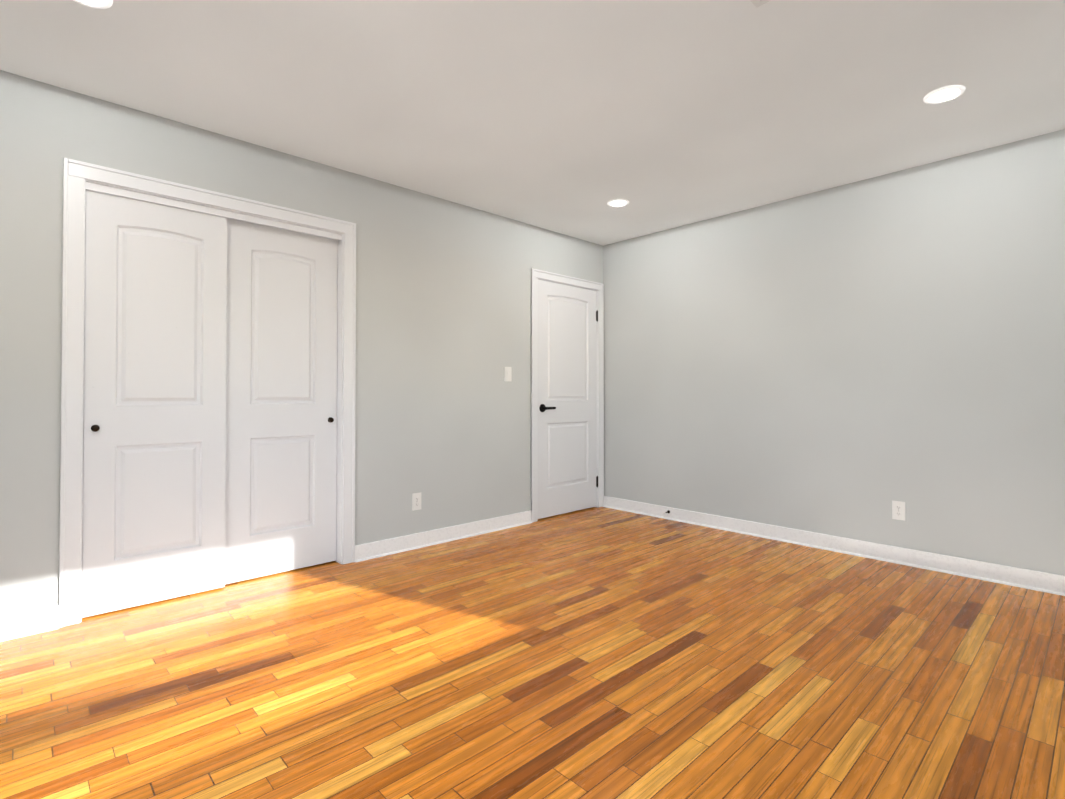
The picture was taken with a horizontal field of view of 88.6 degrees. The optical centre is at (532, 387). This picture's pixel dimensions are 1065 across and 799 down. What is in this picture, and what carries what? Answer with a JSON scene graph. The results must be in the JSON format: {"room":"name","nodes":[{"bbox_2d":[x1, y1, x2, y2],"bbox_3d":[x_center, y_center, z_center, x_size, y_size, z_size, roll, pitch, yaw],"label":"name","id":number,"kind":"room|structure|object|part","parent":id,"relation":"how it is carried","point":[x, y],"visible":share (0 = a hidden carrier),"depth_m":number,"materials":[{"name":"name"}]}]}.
{"room":"empty bedroom","nodes":[
{"label":"empty bedroom","id":0,"kind":"room"},
{"bbox_2d":[0,70,602,616],"bbox_3d":[-1.073,-0.129,3.553,4.900,2.440,0.120,1,-1,-43],"label":"wall","id":1,"kind":"structure","parent":0,"point":[442,342],"depth_m":3.50,"materials":[{"name":"grey paint"}]},
{"bbox_2d":[0,605,58,641],"bbox_3d":[-2.421,1.025,2.167,0.815,0.100,0.026,1,-1,-43],"label":"baseboard","id":2,"kind":"structure","parent":1,"relation":"attached to","point":[26,621],"depth_m":2.38,"materials":[{"name":"white paint"}]},
{"bbox_2d":[82,190,226,617],"bbox_3d":[-1.878,0.063,2.751,0.594,2.018,0.058,1,-1,-43],"label":"closet door","id":3,"kind":"structure","parent":1,"relation":"in","point":[154,444],"depth_m":2.73,"materials":[{"name":"white paint"}]},
{"bbox_3d":[-2.052,0.192,2.562,0.033,0.033,0.024,1,-1,-43],"label":"knob","id":4,"kind":"part","parent":3,"relation":"part of","materials":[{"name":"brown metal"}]},
{"bbox_2d":[59,158,355,627],"bbox_3d":[-1.667,0.057,2.990,1.265,2.055,0.120,1,-1,-43],"label":"door frame","id":5,"kind":"structure","parent":1,"relation":"attached to","point":[90,185],"depth_m":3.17,"materials":[{"name":"white paint"}]},
{"bbox_2d":[225,218,337,583],"bbox_3d":[-1.472,0.068,3.190,0.670,2.018,0.058,1,-1,-43],"label":"closet door","id":6,"kind":"structure","parent":1,"relation":"in","point":[281,428],"depth_m":3.18,"materials":[{"name":"white paint"}]},
{"bbox_2d":[412,492,420,510],"bbox_3d":[-0.789,0.778,3.723,0.070,0.115,0.008,1,-1,-43],"label":"outlet","id":7,"kind":"object","parent":1,"relation":"attached to","point":[415,501],"visible":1,"depth_m":3.72,"materials":[{"name":"white plastic"}]},
{"bbox_2d":[355,510,532,561],"bbox_3d":[-0.559,1.046,3.924,1.515,0.100,0.026,1,-1,-43],"label":"baseboard","id":8,"kind":"structure","parent":1,"relation":"attached to","point":[370,549],"depth_m":3.82,"materials":[{"name":"white paint"}]},
{"bbox_2d":[504,367,511,380],"bbox_3d":[-0.191,-0.105,4.294,0.070,0.115,0.012,1,-1,-43],"label":"light switch","id":9,"kind":"object","parent":1,"relation":"attached to","point":[507,373],"visible":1,"depth_m":4.29,"materials":[{"name":"white plastic"}]},
{"bbox_2d":[531,268,603,521],"bbox_3d":[0.283,0.067,4.817,0.916,2.078,0.139,1,-1,-43],"label":"door frame","id":10,"kind":"structure","parent":1,"relation":"attached to","point":[536,274],"depth_m":4.66,"materials":[{"name":"white paint"}]},
{"bbox_2d":[538,280,597,518],"bbox_3d":[0.326,0.098,4.781,0.777,1.990,0.087,1,-1,-43],"label":"entry door","id":11,"kind":"structure","parent":1,"relation":"in","point":[567,398],"depth_m":4.77,"materials":[{"name":"white paint"}]},
{"bbox_3d":[0.130,0.173,4.571,0.152,0.070,0.052,1,-1,-43],"label":"handle","id":12,"kind":"part","parent":11,"relation":"part of","materials":[{"name":"black metal"}]},
{"bbox_3d":[0.600,0.103,5.040,0.022,1.634,0.014,1,-1,-43],"label":"entry door hinge","id":13,"kind":"part","parent":11,"relation":"part of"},
{"bbox_2d":[0,507,1064,798],"bbox_3d":[0.139,1.126,2.255,4.900,0.100,3.910,1,-1,-43],"label":"floor","id":14,"kind":"structure","parent":0,"point":[598,653],"depth_m":2.00,"materials":[{"name":"brown wood"}]},
{"bbox_2d":[0,0,1064,245],"bbox_3d":[0.139,-1.414,2.284,4.900,0.100,3.910,1,-1,-43],"label":"ceiling","id":15,"kind":"structure","parent":0,"point":[572,118],"depth_m":2.46,"materials":[{"name":"white paint"}]},
{"bbox_2d":[74,0,112,8],"bbox_3d":[-1.550,-1.365,1.887,0.156,0.008,0.156,1,-1,-43],"label":"recessed light","id":16,"kind":"object","parent":15,"relation":"in","point":[101,4],"visible":1,"depth_m":1.93,"materials":[{"name":"white plastic"}]},
{"bbox_2d":[607,199,628,206],"bbox_3d":[0.623,-1.340,3.970,0.156,0.008,0.156,1,-1,-43],"label":"recessed light","id":17,"kind":"object","parent":15,"relation":"in","point":[618,202],"visible":0.98,"depth_m":3.96,"materials":[{"name":"white plastic"}]},
{"bbox_2d":[750,0,770,7],"bbox_3d":[0.848,-1.367,1.750,0.220,0.006,0.360,1,-1,-43],"label":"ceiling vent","id":18,"kind":"object","parent":15,"relation":"in","point":[757,3],"visible":1,"depth_m":1.93,"materials":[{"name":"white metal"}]},
{"bbox_2d":[923,85,965,103],"bbox_3d":[1.911,-1.357,2.532,0.156,0.008,0.156,1,-1,-43],"label":"recessed light","id":19,"kind":"object","parent":15,"relation":"in","point":[944,94],"visible":1,"depth_m":2.53,"materials":[{"name":"white plastic"}]},
{"bbox_2d":[603,129,1064,575],"bbox_3d":[1.922,-0.125,3.862,0.120,2.440,3.780,1,-1,-43],"label":"wall","id":20,"kind":"structure","parent":0,"point":[853,360],"depth_m":3.53,"materials":[{"name":"grey paint"}]},
{"bbox_2d":[603,496,1064,595],"bbox_3d":[1.869,1.044,3.798,0.026,0.100,3.540,1,-1,-43],"label":"baseboard","id":21,"kind":"structure","parent":20,"relation":"attached to","point":[1031,578],"depth_m":3.50,"materials":[{"name":"white paint"}]},
{"bbox_2d":[892,500,905,520],"bbox_3d":[2.273,0.764,3.386,0.008,0.115,0.070,1,-1,-43],"label":"outlet","id":22,"kind":"object","parent":20,"relation":"attached to","point":[901,512],"visible":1,"depth_m":3.38,"materials":[{"name":"white plastic"}]}
]}

